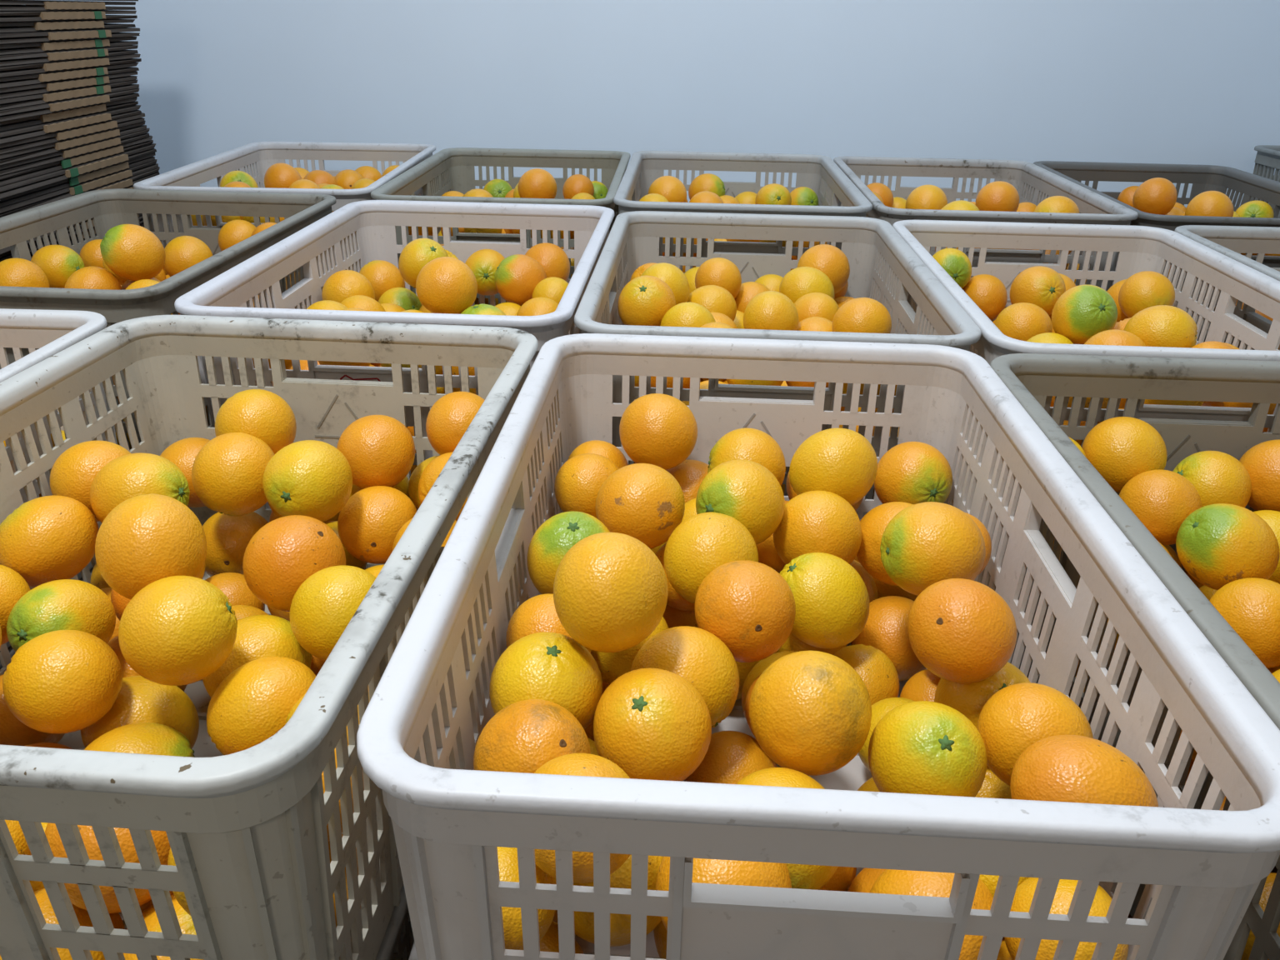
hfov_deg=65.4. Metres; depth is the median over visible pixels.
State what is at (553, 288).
orange
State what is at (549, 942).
orange
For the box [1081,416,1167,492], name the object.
orange
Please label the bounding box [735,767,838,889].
orange
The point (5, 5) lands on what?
box
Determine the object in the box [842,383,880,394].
orange
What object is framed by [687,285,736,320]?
orange
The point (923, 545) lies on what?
orange
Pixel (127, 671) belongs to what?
orange
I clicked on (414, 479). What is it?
orange
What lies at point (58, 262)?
orange
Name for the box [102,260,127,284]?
orange
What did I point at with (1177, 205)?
orange
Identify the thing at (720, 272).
orange
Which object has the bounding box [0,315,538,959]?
plastic crate
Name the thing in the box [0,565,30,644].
orange
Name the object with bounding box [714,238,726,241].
orange
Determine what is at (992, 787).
orange
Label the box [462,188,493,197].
orange
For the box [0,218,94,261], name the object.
box
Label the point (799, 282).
orange
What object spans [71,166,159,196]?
box
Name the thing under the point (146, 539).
orange
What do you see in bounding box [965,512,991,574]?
orange
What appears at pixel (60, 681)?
orange
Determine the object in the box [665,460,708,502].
orange
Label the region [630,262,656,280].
orange
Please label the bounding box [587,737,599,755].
orange
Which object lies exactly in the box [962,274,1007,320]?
orange
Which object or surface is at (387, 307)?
orange
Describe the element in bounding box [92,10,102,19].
print
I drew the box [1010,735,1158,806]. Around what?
orange
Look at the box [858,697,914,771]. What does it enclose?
orange
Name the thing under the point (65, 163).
print
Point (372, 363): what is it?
orange
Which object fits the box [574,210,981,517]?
plastic crate
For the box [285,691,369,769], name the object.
orange
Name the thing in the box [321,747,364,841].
orange
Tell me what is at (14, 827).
orange
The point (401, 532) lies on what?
orange
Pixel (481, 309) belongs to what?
orange
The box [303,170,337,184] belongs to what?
orange
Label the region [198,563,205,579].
orange
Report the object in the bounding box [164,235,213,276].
orange
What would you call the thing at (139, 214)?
box
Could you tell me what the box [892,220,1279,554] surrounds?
plastic crate
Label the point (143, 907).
orange
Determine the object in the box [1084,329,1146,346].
orange
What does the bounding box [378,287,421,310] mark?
orange
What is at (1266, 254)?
orange
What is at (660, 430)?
orange
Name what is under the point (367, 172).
orange
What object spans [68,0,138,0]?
box
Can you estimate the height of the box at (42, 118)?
0.014 m
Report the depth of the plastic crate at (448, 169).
2.16 m
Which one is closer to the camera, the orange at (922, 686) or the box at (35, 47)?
the orange at (922, 686)
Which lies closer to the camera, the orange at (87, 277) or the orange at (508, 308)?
the orange at (87, 277)
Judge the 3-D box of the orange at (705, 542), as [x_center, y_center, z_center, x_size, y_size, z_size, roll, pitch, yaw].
[0.055,0.062,0.773,0.073,0.074,0.073,11,27,20]
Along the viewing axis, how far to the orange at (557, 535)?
0.73 m
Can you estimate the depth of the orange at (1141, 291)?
1.40 m
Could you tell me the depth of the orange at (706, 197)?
1.88 m
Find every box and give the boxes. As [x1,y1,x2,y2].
[0,0,135,10]
[0,10,137,21]
[0,19,135,32]
[0,27,139,44]
[0,36,138,54]
[0,45,138,65]
[0,53,141,77]
[0,62,139,88]
[0,70,137,99]
[0,79,139,109]
[0,88,139,121]
[0,97,138,131]
[0,105,141,144]
[0,112,144,154]
[0,120,146,164]
[0,128,149,174]
[0,135,153,185]
[0,143,156,198]
[0,152,155,207]
[0,159,158,217]
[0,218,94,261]
[0,220,86,254]
[30,213,142,257]
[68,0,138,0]
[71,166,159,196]
[71,215,144,244]
[125,185,134,189]
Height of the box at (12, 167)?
0.014 m
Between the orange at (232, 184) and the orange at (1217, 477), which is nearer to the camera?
the orange at (1217, 477)
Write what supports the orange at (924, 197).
in the plastic crate at (1033, 183)
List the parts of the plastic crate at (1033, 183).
handle frame, handle frame, corner post, corner post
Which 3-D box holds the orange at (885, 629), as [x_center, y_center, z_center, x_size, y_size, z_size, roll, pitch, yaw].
[0.219,0.137,0.862,0.073,0.073,0.075,10,27,19]
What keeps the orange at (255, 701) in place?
in the plastic crate at (246, 830)
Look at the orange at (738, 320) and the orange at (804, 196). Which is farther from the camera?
the orange at (804, 196)
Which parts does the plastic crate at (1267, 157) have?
corner post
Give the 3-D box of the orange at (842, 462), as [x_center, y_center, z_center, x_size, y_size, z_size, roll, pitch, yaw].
[0.173,-0.010,0.895,0.077,0.075,0.073,12,28,22]
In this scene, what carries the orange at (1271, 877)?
in the plastic crate at (1031, 377)
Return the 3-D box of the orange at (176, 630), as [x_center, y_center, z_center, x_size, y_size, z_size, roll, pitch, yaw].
[-0.305,0.100,0.660,0.072,0.071,0.071,14,28,25]
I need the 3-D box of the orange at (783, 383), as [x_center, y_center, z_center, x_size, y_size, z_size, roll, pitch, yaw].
[0.189,-0.096,1.212,0.070,0.069,0.070,12,27,21]
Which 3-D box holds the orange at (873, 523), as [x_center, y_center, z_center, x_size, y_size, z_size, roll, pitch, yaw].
[0.224,0.055,0.869,0.074,0.073,0.074,5,26,7]
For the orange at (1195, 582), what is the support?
in the plastic crate at (1031, 377)
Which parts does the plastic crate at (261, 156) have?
corner post, handle frame, handle frame, corner post, handle frame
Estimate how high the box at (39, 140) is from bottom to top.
0.014 m
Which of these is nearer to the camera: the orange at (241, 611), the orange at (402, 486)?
the orange at (241, 611)
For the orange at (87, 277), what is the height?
0.072 m
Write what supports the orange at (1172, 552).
in the plastic crate at (1031, 377)
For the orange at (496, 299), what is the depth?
1.77 m
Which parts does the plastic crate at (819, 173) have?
corner post, handle frame, handle frame, corner post, handle frame, corner post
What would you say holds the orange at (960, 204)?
in the plastic crate at (1033, 183)
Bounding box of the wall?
[45,0,1279,208]
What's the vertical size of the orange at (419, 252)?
0.074 m
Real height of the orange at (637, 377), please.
0.071 m
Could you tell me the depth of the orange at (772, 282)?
1.54 m
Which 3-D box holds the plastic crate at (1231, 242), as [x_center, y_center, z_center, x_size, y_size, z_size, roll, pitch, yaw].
[0.999,-0.137,1.285,0.420,0.245,0.645,2,25,2]
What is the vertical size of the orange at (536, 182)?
0.074 m
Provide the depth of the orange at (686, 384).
1.12 m
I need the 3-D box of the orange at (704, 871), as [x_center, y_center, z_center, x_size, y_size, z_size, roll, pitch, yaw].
[0.042,0.208,0.507,0.068,0.068,0.068,14,28,26]
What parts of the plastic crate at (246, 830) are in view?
corner post, corner post, handle frame, handle frame, corner post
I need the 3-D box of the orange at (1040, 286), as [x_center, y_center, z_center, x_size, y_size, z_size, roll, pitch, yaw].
[0.556,-0.262,1.396,0.072,0.073,0.075,7,26,13]
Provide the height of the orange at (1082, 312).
0.076 m
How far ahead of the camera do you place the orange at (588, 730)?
0.72 m
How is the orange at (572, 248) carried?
in the plastic crate at (448, 169)
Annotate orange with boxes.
[0,258,49,287]
[0,495,99,586]
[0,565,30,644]
[0,625,1,647]
[0,674,64,745]
[0,887,124,959]
[2,630,122,733]
[3,433,54,447]
[5,820,31,854]
[6,579,115,651]
[25,742,72,749]
[29,822,47,891]
[30,245,84,288]
[35,430,65,497]
[45,822,170,913]
[50,440,130,521]
[64,265,121,289]
[79,239,103,268]
[80,675,199,749]
[84,722,194,757]
[90,452,189,523]
[90,562,110,589]
[95,493,206,599]
[100,224,165,280]
[100,587,119,640]
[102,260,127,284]
[107,635,187,691]
[110,588,130,620]
[115,418,132,449]
[118,575,237,685]
[119,890,173,919]
[121,277,160,289]
[123,894,204,959]
[125,279,172,314]
[154,269,166,281]
[160,437,209,507]
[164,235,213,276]
[167,847,190,915]
[190,215,204,225]
[191,432,274,516]
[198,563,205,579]
[202,215,240,225]
[202,511,268,576]
[202,615,311,698]
[205,572,264,611]
[206,656,316,754]
[215,389,296,454]
[217,219,255,250]
[219,170,258,187]
[223,180,250,187]
[231,605,268,620]
[236,357,292,369]
[241,215,274,223]
[242,515,345,611]
[250,222,276,236]
[262,440,352,521]
[264,162,301,188]
[266,605,289,621]
[267,501,282,518]
[269,510,340,522]
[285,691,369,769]
[288,179,320,189]
[290,360,319,369]
[290,565,375,660]
[294,167,309,179]
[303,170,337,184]
[306,300,347,309]
[310,655,325,675]
[317,183,329,188]
[318,360,370,366]
[320,184,344,189]
[321,270,374,303]
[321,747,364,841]
[324,520,367,569]
[328,834,360,928]
[334,169,363,189]
[336,415,414,489]
[337,485,416,564]
[340,295,385,311]
[343,307,365,310]
[348,475,409,499]
[351,178,374,189]
[355,165,381,181]
[359,260,404,301]
[365,565,384,578]
[370,362,380,366]
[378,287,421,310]
[380,303,405,312]
[380,363,442,374]
[381,165,399,176]
[392,517,456,550]
[398,238,448,288]
[400,310,424,313]
[407,426,414,436]
[408,225,432,235]
[408,455,439,509]
[410,449,417,474]
[415,256,477,314]
[418,451,467,521]
[419,305,432,313]
[425,391,484,454]
[436,387,475,394]
[440,227,464,236]
[440,365,474,388]
[441,190,464,196]
[445,250,458,259]
[460,303,506,315]
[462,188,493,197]
[463,227,502,233]
[465,249,504,295]
[473,699,590,773]
[474,297,488,304]
[483,179,512,197]
[487,298,508,305]
[489,631,602,729]
[494,254,546,306]
[495,302,520,315]
[497,846,555,949]
[504,229,513,234]
[505,189,514,197]
[505,594,591,653]
[511,229,519,234]
[513,183,520,198]
[516,297,558,315]
[517,168,556,198]
[525,242,569,281]
[526,510,609,594]
[530,229,562,246]
[531,276,568,304]
[534,753,630,883]
[539,920,584,954]
[553,532,668,652]
[554,453,619,518]
[554,854,663,946]
[562,174,594,199]
[567,440,628,468]
[570,192,594,199]
[570,230,574,239]
[570,247,574,278]
[584,680,609,740]
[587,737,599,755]
[590,616,668,684]
[591,180,608,199]
[593,667,711,781]
[595,463,684,549]
[617,275,675,325]
[619,393,697,469]
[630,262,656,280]
[630,625,739,727]
[635,375,639,386]
[638,193,668,201]
[641,262,689,304]
[647,175,686,202]
[650,375,689,388]
[650,540,667,554]
[653,920,667,959]
[655,541,694,610]
[655,856,791,930]
[660,302,715,327]
[662,237,697,256]
[662,604,696,628]
[663,512,758,603]
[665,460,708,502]
[680,497,696,523]
[682,380,726,405]
[684,266,699,294]
[684,730,777,784]
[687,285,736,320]
[688,173,724,199]
[689,190,723,203]
[694,623,760,699]
[695,257,741,298]
[695,459,784,544]
[695,560,795,662]
[700,321,733,328]
[702,378,723,381]
[707,427,785,485]
[710,312,737,328]
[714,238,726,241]
[720,195,740,204]
[726,239,759,242]
[726,379,783,385]
[733,310,744,329]
[734,281,769,313]
[735,191,756,204]
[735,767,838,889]
[741,650,796,719]
[743,290,799,330]
[745,674,760,734]
[749,650,871,775]
[755,183,791,204]
[755,274,783,292]
[755,500,788,573]
[759,240,797,247]
[772,490,861,564]
[774,633,846,654]
[779,266,834,303]
[780,380,787,385]
[780,466,786,494]
[780,552,869,649]
[785,380,829,387]
[786,471,863,510]
[789,428,877,505]
[790,186,818,205]
[793,240,827,259]
[794,292,839,321]
[796,244,849,294]
[796,316,832,331]
[818,866,856,891]
[831,297,891,333]
[833,644,899,704]
[834,280,848,299]
[834,296,854,307]
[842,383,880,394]
[847,867,885,892]
[850,560,877,602]
[850,595,925,681]
[856,501,914,585]
[857,407,901,413]
[857,777,879,791]
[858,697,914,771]
[866,182,893,207]
[868,700,987,797]
[869,869,993,959]
[872,191,884,204]
[872,425,899,456]
[872,576,917,600]
[874,441,952,504]
[880,501,985,595]
[892,196,906,209]
[892,385,897,409]
[900,669,940,701]
[905,185,947,209]
[907,578,1016,683]
[932,248,971,289]
[934,661,1029,727]
[940,200,979,210]
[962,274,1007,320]
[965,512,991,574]
[975,180,1019,211]
[975,765,1011,799]
[976,682,1093,786]
[979,874,1029,896]
[994,302,1052,341]
[996,939,1012,959]
[1004,877,1128,959]
[1010,265,1065,315]
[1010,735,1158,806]
[1016,202,1036,212]
[1026,332,1073,344]
[1032,249,1068,269]
[1033,195,1079,213]
[1049,273,1075,320]
[1051,284,1117,344]
[1051,395,1108,409]
[1063,420,1079,444]
[1066,263,1086,284]
[1068,436,1086,457]
[1075,620,1114,675]
[1080,408,1124,445]
[1080,420,1085,425]
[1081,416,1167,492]
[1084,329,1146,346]
[1106,279,1129,322]
[1108,619,1119,649]
[1113,317,1130,329]
[1117,185,1138,207]
[1118,270,1174,318]
[1118,398,1126,408]
[1118,469,1201,545]
[1123,305,1197,347]
[1132,177,1177,214]
[1141,730,1194,780]
[1144,399,1204,405]
[1158,541,1171,556]
[1164,545,1182,569]
[1165,206,1183,215]
[1172,450,1251,507]
[1174,202,1185,212]
[1175,503,1279,589]
[1181,730,1197,761]
[1184,570,1204,588]
[1185,190,1233,216]
[1185,780,1226,810]
[1190,340,1234,349]
[1199,585,1217,599]
[1201,401,1224,406]
[1209,577,1279,668]
[1223,342,1239,349]
[1223,401,1276,414]
[1233,210,1240,217]
[1235,200,1273,218]
[1235,302,1273,321]
[1239,439,1279,511]
[1240,872,1279,959]
[1253,510,1279,583]
[1264,253,1279,255]
[1267,665,1279,673]
[1271,669,1279,682]
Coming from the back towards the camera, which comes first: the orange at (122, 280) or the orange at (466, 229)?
the orange at (466, 229)
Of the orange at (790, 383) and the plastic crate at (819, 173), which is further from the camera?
the plastic crate at (819, 173)
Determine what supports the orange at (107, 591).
in the plastic crate at (246, 830)
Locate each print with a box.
[60,159,71,168]
[68,175,79,185]
[69,167,79,177]
[73,185,83,194]
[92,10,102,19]
[94,39,103,47]
[94,76,104,84]
[94,85,104,94]
[95,48,104,56]
[95,67,104,75]
[96,30,106,37]
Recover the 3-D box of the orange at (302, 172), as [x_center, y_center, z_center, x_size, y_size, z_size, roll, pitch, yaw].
[-0.749,-0.650,2.192,0.070,0.070,0.070,7,26,13]
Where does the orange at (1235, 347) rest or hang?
in the plastic crate at (1141, 248)
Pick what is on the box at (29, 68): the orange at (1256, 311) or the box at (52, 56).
the box at (52, 56)
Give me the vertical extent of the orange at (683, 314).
0.070 m
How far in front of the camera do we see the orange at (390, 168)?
2.21 m
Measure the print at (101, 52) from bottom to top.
0.013 m
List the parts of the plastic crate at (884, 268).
handle frame, corner post, corner post, handle frame, handle frame, corner post, handle frame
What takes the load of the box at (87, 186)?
on the box at (126, 182)
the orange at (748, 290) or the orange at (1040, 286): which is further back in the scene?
the orange at (748, 290)
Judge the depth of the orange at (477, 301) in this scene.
1.81 m
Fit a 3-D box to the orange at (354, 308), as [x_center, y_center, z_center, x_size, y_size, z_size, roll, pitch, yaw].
[-0.351,-0.176,1.226,0.071,0.070,0.072,10,27,18]
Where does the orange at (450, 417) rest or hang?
in the plastic crate at (246, 830)
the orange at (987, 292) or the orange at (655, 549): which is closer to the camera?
the orange at (655, 549)
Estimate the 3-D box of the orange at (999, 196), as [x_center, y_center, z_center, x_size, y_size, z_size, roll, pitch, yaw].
[0.642,-0.498,1.792,0.074,0.075,0.075,13,28,23]
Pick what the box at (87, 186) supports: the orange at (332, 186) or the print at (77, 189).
the print at (77, 189)
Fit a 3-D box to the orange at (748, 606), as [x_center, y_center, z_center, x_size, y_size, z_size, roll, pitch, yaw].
[0.074,0.093,0.709,0.072,0.072,0.073,11,27,21]
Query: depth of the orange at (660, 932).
0.57 m
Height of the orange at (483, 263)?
0.072 m
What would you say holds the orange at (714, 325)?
in the plastic crate at (884, 268)
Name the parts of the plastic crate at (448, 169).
corner post, handle frame, corner post, handle frame, handle frame, corner post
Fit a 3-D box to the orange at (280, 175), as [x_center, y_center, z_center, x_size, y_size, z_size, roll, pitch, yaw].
[-0.688,-0.574,1.925,0.070,0.072,0.075,-12,28,-26]
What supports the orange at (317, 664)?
in the plastic crate at (246, 830)
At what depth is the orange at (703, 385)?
1.08 m
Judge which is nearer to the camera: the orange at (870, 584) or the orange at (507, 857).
the orange at (507, 857)
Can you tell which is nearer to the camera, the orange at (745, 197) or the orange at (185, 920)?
the orange at (185, 920)
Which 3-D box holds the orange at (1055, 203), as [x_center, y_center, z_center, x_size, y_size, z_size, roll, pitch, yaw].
[0.692,-0.435,1.661,0.074,0.074,0.074,6,26,10]
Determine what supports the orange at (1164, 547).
in the plastic crate at (1031, 377)
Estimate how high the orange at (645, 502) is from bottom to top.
0.072 m
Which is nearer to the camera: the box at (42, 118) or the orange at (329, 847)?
the orange at (329, 847)
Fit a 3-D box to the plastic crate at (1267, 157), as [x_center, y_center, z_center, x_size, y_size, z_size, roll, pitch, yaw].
[1.670,-0.559,2.178,0.420,0.245,0.645,2,25,2]
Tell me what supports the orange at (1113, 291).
in the plastic crate at (1141, 248)
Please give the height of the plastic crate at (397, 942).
0.245 m
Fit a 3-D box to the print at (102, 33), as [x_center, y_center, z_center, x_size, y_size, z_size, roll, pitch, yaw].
[-0.965,-0.800,1.788,0.003,0.013,0.024,1,25,0]
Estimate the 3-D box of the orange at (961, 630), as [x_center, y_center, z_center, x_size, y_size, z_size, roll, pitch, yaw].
[0.213,0.100,0.663,0.069,0.069,0.070,15,29,27]
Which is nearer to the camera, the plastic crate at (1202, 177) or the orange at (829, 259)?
the orange at (829, 259)
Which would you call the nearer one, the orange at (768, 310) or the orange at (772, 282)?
the orange at (768, 310)
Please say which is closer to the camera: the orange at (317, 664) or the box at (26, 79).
the orange at (317, 664)
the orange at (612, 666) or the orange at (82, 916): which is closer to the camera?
the orange at (82, 916)
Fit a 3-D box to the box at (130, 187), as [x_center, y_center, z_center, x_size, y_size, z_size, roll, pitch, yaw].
[-1.248,-0.493,1.770,0.555,0.014,0.630,1,25,0]
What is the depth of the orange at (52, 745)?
0.67 m
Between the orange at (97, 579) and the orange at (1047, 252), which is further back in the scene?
the orange at (1047, 252)
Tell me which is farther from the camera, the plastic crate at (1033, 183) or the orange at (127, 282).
the plastic crate at (1033, 183)
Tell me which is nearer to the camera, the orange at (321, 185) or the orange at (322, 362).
the orange at (322, 362)
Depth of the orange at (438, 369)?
1.07 m
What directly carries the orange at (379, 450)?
in the plastic crate at (246, 830)
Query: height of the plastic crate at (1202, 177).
0.245 m
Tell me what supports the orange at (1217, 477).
in the plastic crate at (1031, 377)
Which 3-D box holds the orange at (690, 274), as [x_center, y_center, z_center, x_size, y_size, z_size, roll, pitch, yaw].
[0.096,-0.300,1.570,0.072,0.068,0.068,14,28,25]
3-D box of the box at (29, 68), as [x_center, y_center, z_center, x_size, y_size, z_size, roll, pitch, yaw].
[-1.244,-0.699,1.672,0.554,0.014,0.630,1,25,0]
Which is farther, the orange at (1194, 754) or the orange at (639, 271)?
the orange at (639, 271)
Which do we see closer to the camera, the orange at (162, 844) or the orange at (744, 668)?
the orange at (162, 844)
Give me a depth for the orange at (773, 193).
1.98 m
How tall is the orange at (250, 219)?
0.064 m
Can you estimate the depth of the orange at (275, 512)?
0.94 m
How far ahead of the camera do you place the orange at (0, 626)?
0.66 m
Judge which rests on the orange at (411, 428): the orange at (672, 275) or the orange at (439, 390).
the orange at (439, 390)
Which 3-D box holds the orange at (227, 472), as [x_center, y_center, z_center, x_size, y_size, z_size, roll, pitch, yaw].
[-0.363,-0.005,0.897,0.072,0.074,0.073,14,28,25]
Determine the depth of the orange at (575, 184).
2.14 m
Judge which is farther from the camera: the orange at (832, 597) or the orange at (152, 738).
the orange at (832, 597)
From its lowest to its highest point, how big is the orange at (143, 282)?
0.067 m
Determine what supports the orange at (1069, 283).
in the plastic crate at (1141, 248)
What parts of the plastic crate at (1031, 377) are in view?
handle frame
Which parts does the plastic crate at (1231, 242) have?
handle frame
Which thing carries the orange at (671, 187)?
in the plastic crate at (819, 173)
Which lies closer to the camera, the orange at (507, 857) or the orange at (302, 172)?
the orange at (507, 857)
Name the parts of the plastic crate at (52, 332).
corner post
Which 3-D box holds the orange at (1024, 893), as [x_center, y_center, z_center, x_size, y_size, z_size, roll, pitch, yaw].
[0.215,0.229,0.505,0.058,0.058,0.059,10,27,18]
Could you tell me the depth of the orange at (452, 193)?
2.06 m
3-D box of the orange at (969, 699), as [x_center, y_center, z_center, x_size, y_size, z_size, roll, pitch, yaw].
[0.241,0.158,0.695,0.069,0.071,0.069,12,27,21]
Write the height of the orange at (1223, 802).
0.074 m
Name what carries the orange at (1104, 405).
in the plastic crate at (1141, 248)
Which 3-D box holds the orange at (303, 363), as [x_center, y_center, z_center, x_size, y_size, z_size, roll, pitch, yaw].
[-0.401,-0.121,1.235,0.069,0.068,0.069,10,27,19]
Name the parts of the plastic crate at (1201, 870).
corner post, handle frame, corner post, handle frame, handle frame, corner post, handle frame, corner post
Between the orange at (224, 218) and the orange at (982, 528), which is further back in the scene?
the orange at (224, 218)
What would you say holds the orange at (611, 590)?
in the plastic crate at (1201, 870)
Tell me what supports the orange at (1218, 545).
in the plastic crate at (1031, 377)
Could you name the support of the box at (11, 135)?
on the box at (39, 140)
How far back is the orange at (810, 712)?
0.58 m
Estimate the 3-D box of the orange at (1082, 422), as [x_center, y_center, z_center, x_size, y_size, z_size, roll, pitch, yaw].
[0.532,-0.065,1.204,0.076,0.075,0.075,11,27,20]
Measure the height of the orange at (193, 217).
0.068 m
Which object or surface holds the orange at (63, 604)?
in the plastic crate at (246, 830)
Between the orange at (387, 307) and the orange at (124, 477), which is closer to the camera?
the orange at (124, 477)
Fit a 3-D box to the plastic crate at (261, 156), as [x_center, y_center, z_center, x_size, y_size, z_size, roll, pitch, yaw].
[-0.672,-0.524,2.045,0.420,0.245,0.645,1,25,0]
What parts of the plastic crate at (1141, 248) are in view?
handle frame, corner post, handle frame, handle frame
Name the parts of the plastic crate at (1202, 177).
handle frame, corner post, handle frame, handle frame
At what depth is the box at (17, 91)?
1.68 m
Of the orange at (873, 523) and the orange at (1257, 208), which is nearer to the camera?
the orange at (873, 523)
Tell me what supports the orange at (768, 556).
in the plastic crate at (1201, 870)
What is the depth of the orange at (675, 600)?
0.82 m
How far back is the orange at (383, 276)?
1.52 m
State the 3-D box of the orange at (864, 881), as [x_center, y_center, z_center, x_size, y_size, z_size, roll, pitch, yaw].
[0.158,0.263,0.595,0.072,0.073,0.072,11,27,21]
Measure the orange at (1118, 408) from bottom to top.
0.071 m
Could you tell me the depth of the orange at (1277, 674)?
0.71 m
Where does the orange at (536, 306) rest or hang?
in the plastic crate at (371, 224)
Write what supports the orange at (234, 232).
in the plastic crate at (107, 208)
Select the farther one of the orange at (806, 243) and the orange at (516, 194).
the orange at (516, 194)
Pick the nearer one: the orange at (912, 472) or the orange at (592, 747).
the orange at (592, 747)
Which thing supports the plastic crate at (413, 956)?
on the floor
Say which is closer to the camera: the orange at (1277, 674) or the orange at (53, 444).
the orange at (1277, 674)
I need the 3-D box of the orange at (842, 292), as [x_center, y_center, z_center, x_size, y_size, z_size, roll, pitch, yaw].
[0.291,-0.304,1.557,0.065,0.065,0.065,12,28,22]
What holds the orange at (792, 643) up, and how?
in the plastic crate at (1201, 870)
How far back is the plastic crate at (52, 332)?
1.03 m
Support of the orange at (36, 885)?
in the plastic crate at (246, 830)
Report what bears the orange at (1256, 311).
in the plastic crate at (1231, 242)
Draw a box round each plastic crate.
[0,188,336,449]
[0,308,117,648]
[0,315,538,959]
[0,567,93,669]
[133,141,435,272]
[174,200,614,510]
[356,333,1279,959]
[370,147,630,304]
[375,884,414,959]
[408,941,418,959]
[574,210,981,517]
[613,150,872,273]
[833,155,1138,321]
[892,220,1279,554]
[980,353,1279,959]
[1033,160,1279,299]
[1171,225,1279,349]
[1250,145,1279,218]
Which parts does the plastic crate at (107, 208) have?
handle frame, corner post, handle frame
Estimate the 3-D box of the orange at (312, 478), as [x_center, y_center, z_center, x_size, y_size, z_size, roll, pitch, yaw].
[-0.284,0.002,0.855,0.072,0.071,0.077,11,27,21]
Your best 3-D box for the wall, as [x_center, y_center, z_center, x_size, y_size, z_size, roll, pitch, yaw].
[0.328,-1.602,2.237,4.600,2.750,0.100,1,25,0]
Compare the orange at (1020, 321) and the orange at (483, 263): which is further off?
the orange at (483, 263)
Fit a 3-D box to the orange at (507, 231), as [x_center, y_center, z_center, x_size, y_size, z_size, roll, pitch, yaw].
[-0.237,-0.509,1.969,0.070,0.070,0.070,12,28,22]
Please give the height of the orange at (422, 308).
0.074 m
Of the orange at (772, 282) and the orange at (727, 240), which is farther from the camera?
the orange at (727, 240)
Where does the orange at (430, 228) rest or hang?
in the plastic crate at (448, 169)
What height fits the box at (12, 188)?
0.014 m
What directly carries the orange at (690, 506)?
in the plastic crate at (1201, 870)
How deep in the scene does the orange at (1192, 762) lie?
0.70 m
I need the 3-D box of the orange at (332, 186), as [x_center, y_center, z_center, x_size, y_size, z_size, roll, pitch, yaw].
[-0.606,-0.548,1.970,0.067,0.069,0.067,5,26,8]
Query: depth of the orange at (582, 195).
2.09 m
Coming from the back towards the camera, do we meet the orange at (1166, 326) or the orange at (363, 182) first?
the orange at (363, 182)
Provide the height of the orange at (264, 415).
0.074 m
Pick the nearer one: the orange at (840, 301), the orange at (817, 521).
the orange at (817, 521)
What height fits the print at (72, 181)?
0.013 m
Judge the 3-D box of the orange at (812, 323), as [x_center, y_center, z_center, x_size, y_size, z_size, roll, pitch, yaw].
[0.232,-0.180,1.316,0.071,0.070,0.074,11,27,20]
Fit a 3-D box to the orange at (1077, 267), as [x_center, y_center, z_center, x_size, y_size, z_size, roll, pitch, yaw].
[0.738,-0.343,1.729,0.074,0.074,0.073,11,27,19]
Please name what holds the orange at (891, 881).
in the plastic crate at (1201, 870)
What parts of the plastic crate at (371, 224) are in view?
corner post, handle frame, handle frame, corner post, handle frame, corner post, corner post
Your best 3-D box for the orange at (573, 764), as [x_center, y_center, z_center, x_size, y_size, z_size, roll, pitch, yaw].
[-0.030,0.169,0.500,0.062,0.062,0.063,11,27,19]
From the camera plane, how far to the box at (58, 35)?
1.68 m
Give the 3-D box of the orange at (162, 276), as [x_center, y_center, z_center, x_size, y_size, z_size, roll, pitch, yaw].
[-0.746,-0.302,1.497,0.063,0.063,0.063,15,29,27]
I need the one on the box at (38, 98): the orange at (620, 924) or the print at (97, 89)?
the print at (97, 89)
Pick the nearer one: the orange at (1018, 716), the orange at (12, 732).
the orange at (1018, 716)
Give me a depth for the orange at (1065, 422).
1.10 m
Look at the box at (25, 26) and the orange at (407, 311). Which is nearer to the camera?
the orange at (407, 311)
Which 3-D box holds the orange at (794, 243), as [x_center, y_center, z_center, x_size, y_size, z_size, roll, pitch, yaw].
[0.230,-0.401,1.658,0.064,0.065,0.063,-14,29,-29]
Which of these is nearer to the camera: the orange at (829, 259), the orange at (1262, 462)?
the orange at (1262, 462)
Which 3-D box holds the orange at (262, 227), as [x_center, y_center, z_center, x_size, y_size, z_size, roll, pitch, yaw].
[-0.593,-0.382,1.607,0.064,0.064,0.064,12,27,21]
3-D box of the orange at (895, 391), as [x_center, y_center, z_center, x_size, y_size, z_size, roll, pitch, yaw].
[0.292,-0.112,1.125,0.065,0.065,0.064,13,28,23]
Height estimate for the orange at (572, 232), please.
0.068 m
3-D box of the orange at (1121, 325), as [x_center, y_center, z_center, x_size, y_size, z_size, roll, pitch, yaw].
[0.620,-0.167,1.257,0.074,0.074,0.072,13,28,24]
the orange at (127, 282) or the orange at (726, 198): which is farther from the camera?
the orange at (726, 198)

